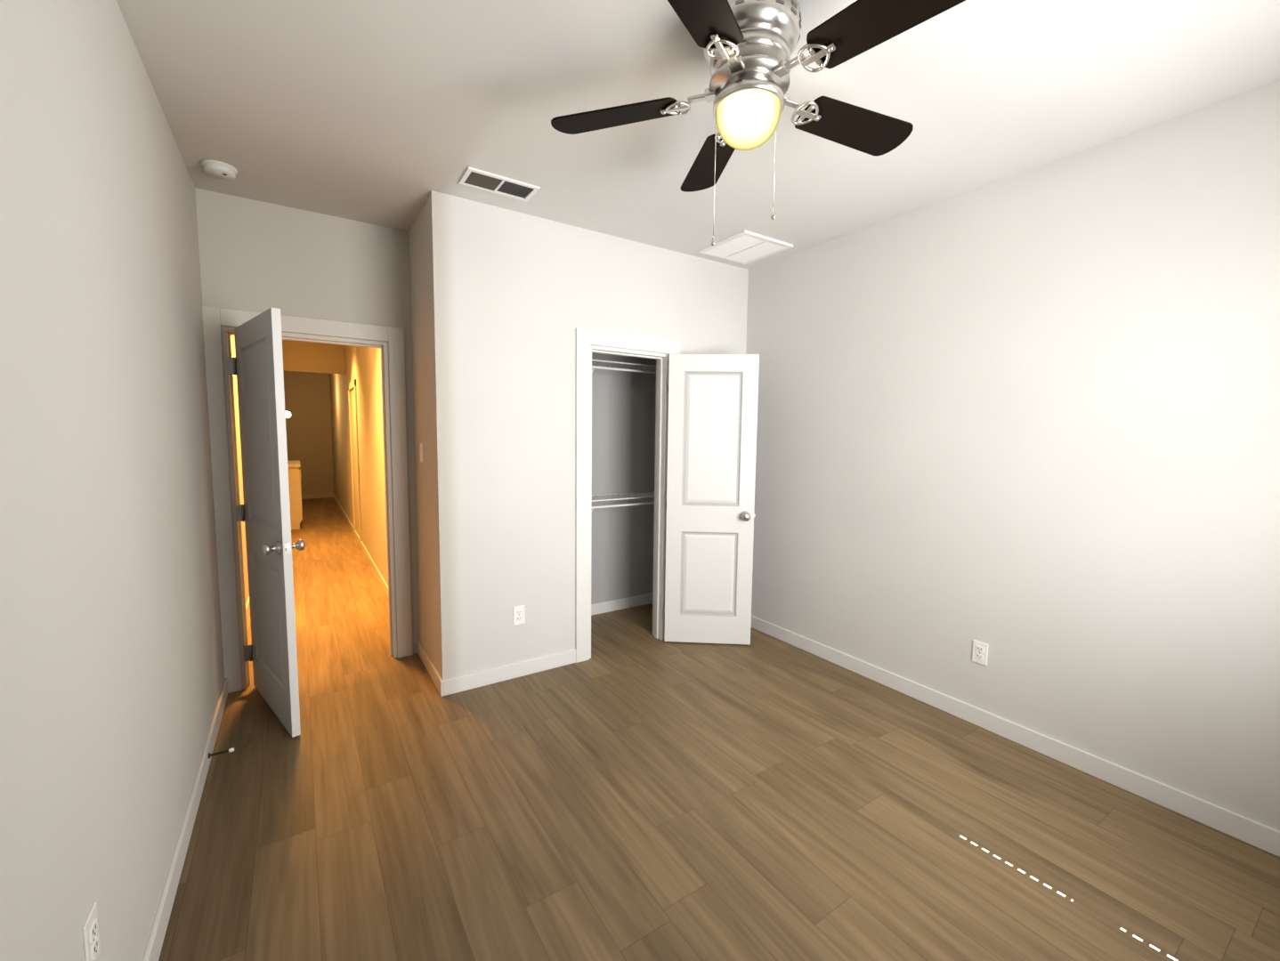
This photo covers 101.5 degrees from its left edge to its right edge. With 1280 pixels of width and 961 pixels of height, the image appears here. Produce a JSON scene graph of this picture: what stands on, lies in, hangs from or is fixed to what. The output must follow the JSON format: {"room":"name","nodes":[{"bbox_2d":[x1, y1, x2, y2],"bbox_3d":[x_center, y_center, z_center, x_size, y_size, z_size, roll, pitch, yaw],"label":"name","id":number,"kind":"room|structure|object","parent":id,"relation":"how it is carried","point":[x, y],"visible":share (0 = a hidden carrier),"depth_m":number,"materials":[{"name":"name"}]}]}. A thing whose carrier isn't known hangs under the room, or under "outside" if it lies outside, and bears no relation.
{"room":"empty bedroom","nodes":[
{"label":"empty bedroom","id":0,"kind":"room"},
{"bbox_2d":[0,0,249,960],"bbox_3d":[-3.884,-0.381,5.106,0.115,2.740,14.210,-3,6,-33],"label":"wall","id":1,"kind":"structure","parent":0,"point":[112,668],"depth_m":1.21,"materials":[{"name":"paint"}]},
{"bbox_2d":[82,901,100,960],"bbox_3d":[-1.125,0.945,1.075,0.008,0.115,0.070,-3,6,-33],"label":"outlet","id":2,"kind":"object","parent":1,"relation":"attached to","point":[91,934],"visible":1,"depth_m":1.07,"materials":[{"name":"white plastic"}]},
{"bbox_2d":[208,747,234,758],"bbox_3d":[-1.863,1.211,2.327,0.090,0.022,0.021,-3,6,-33],"label":"door stop","id":3,"kind":"object","parent":1,"relation":"attached to","point":[230,750],"visible":1,"depth_m":2.32,"materials":[{"name":"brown metal"}]},
{"bbox_2d":[284,411,291,418],"bbox_3d":[-5.352,-1.015,7.910,0.120,0.130,0.100,-3,6,-33],"label":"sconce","id":4,"kind":"object","parent":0,"point":[287,414],"visible":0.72,"depth_m":7.89,"materials":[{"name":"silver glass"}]},
{"bbox_2d":[194,187,419,688],"bbox_3d":[-1.934,-0.185,3.175,1.030,2.740,0.115,-3,6,-33],"label":"wall","id":5,"kind":"structure","parent":0,"point":[255,255],"depth_m":3.02,"materials":[{"name":"paint"}]},
{"bbox_2d":[234,307,305,737],"bbox_3d":[-1.931,0.205,2.697,0.777,2.022,0.173,5,7,42],"label":"entry door","id":6,"kind":"structure","parent":5,"relation":"in","point":[258,341],"depth_m":2.59,"materials":[{"name":"white wood"}]},
{"bbox_2d":[202,306,413,693],"bbox_3d":[-1.965,0.164,3.189,0.810,2.040,0.117,-3,6,-33],"label":"trim","id":7,"kind":"structure","parent":5,"relation":"attached to","point":[227,332],"depth_m":3.04,"materials":[{"name":"white wood"}]},
{"bbox_2d":[226,357,252,661],"bbox_3d":[-2.232,0.183,2.923,0.040,1.714,0.013,-3,6,-33],"label":"door hinges","id":8,"kind":"object","parent":7,"relation":"attached to","point":[231,361],"depth_m":2.92,"materials":[{"name":"black metal"}]},
{"bbox_2d":[283,370,333,494],"bbox_3d":[-7.256,-0.972,11.293,1.030,2.740,0.115,-3,6,-33],"label":"wall","id":9,"kind":"structure","parent":0,"point":[307,394],"depth_m":11.31,"materials":[{"name":"paint"}]},
{"bbox_2d":[282,340,346,374],"bbox_3d":[-4.820,-0.612,7.578,1.030,2.740,0.200,-3,6,-33],"label":"wall","id":10,"kind":"structure","parent":0,"point":[297,355],"depth_m":7.46,"materials":[{"name":"paint"}]},
{"bbox_2d":[329,198,437,672],"bbox_3d":[-3.962,-0.578,7.312,0.115,2.740,10.417,-3,6,-33],"label":"wall","id":11,"kind":"structure","parent":0,"point":[363,364],"depth_m":4.71,"materials":[{"name":"paint"}]},
{"bbox_2d":[348,378,362,548],"bbox_3d":[-3.797,-0.239,6.960,0.018,2.130,0.992,-3,6,-33],"label":"door frame","id":12,"kind":"structure","parent":11,"relation":"attached to","point":[352,384],"depth_m":6.63,"materials":[{"name":"white wood"}]},
{"bbox_2d":[420,443,422,461],"bbox_3d":[-1.338,-0.170,3.197,0.009,0.115,0.070,-3,6,-33],"label":"switch","id":13,"kind":"object","parent":11,"relation":"attached to","point":[421,444],"visible":1,"depth_m":3.18,"materials":[{"name":"white plastic"}]},
{"bbox_2d":[427,190,748,680],"bbox_3d":[-0.179,-0.195,3.512,2.277,2.740,0.115,-3,6,-33],"label":"wall","id":14,"kind":"structure","parent":0,"point":[510,291],"depth_m":3.09,"materials":[{"name":"paint"}]},
{"bbox_2d":[513,605,525,625],"bbox_3d":[-0.733,0.818,3.173,0.070,0.115,0.008,-3,6,-33],"label":"outlet","id":15,"kind":"object","parent":14,"relation":"attached to","point":[519,616],"visible":1,"depth_m":3.17,"materials":[{"name":"white plastic"}]},
{"bbox_2d":[575,327,680,663],"bbox_3d":[-0.100,0.103,3.582,0.804,2.137,0.134,-3,6,-33],"label":"door frame","id":16,"kind":"structure","parent":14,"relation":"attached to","point":[661,360],"depth_m":3.40,"materials":[{"name":"white wood"}]},
{"bbox_2d":[664,354,759,644],"bbox_3d":[0.491,0.149,3.653,0.626,2.022,0.173,1,5,4],"label":"closet door","id":17,"kind":"structure","parent":16,"relation":"attached to","point":[713,398],"depth_m":3.63,"materials":[{"name":"white wood"}]},
{"bbox_2d":[591,352,656,604],"bbox_3d":[-0.532,-0.256,4.156,2.162,2.740,0.115,-3,6,-33],"label":"wall","id":18,"kind":"structure","parent":0,"point":[623,402],"depth_m":4.37,"materials":[{"name":"paint"}]},
{"bbox_2d":[591,359,656,510],"bbox_3d":[-0.416,-0.226,3.979,2.161,1.339,0.306,-3,6,-33],"label":"closet shelf","id":19,"kind":"object","parent":18,"relation":"attached to","point":[599,367],"visible":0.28,"depth_m":4.03,"materials":[{"name":"white wood"}]},
{"bbox_2d":[116,0,1279,269],"bbox_3d":[-2.434,-1.861,5.913,3.537,0.100,14.210,-3,6,-33],"label":"ceiling","id":20,"kind":"structure","parent":0,"point":[360,110],"depth_m":1.94,"materials":[{"name":"paint"}]},
{"bbox_2d":[200,159,237,179],"bbox_3d":[-2.011,-1.482,2.503,0.140,0.040,0.140,-3,6,-33],"label":"smoke detector","id":21,"kind":"object","parent":20,"relation":"attached to","point":[214,168],"visible":1,"depth_m":2.47,"materials":[{"name":"white plastic"}]},
{"bbox_2d":[458,166,540,202],"bbox_3d":[-0.711,-1.494,2.646,0.360,0.010,0.185,-3,6,-33],"label":"ceiling vent","id":22,"kind":"object","parent":20,"relation":"in","point":[475,178],"visible":1,"depth_m":2.63,"materials":[{"name":"white metal"}]},
{"bbox_2d":[698,229,793,264],"bbox_3d":[0.703,-1.550,3.496,0.440,0.017,0.440,-3,6,-33],"label":"ceiling vent","id":23,"kind":"object","parent":20,"relation":"in","point":[744,247],"visible":1,"depth_m":3.47,"materials":[{"name":"white metal"}]},
{"bbox_2d":[550,0,965,245],"bbox_3d":[0.355,-1.051,1.563,1.216,0.675,1.224,-3,6,-33],"label":"ceiling fan","id":24,"kind":"object","parent":20,"relation":"hanging from","point":[748,46],"depth_m":1.48,"materials":[{"name":"black wood"}]},
{"bbox_2d":[158,497,1279,960],"bbox_3d":[-2.468,0.967,6.165,3.537,0.100,14.210,-3,6,-33],"label":"floor","id":25,"kind":"structure","parent":0,"point":[646,797],"depth_m":1.98,"materials":[{"name":"brown wood"}]},
{"bbox_2d":[287,461,302,529],"bbox_3d":[-5.516,0.150,8.335,0.221,1.070,1.300,-3,6,-33],"label":"base cabinet","id":26,"kind":"object","parent":25,"relation":"on","point":[295,474],"visible":0.66,"depth_m":7.83,"materials":[{"name":"white wood"}]},
{"bbox_2d":[745,81,1279,831],"bbox_3d":[1.627,-0.122,2.937,0.115,2.740,4.528,-3,6,-33],"label":"wall","id":27,"kind":"structure","parent":0,"point":[1032,416],"depth_m":2.38,"materials":[{"name":"paint"}]},
{"bbox_2d":[142,493,1279,960],"bbox_3d":[-2.473,0.872,6.153,3.321,0.092,13.980,-3,6,-33],"label":"baseboard","id":28,"kind":"structure","parent":27,"relation":"attached to","point":[1264,838],"depth_m":2.51,"materials":[{"name":"white wood"}]},
{"bbox_2d":[972,640,988,665],"bbox_3d":[1.755,0.890,2.700,0.008,0.115,0.070,-3,6,-33],"label":"outlet","id":29,"kind":"object","parent":27,"relation":"attached to","point":[980,650],"visible":1,"depth_m":2.70,"materials":[{"name":"white plastic"}]}
]}

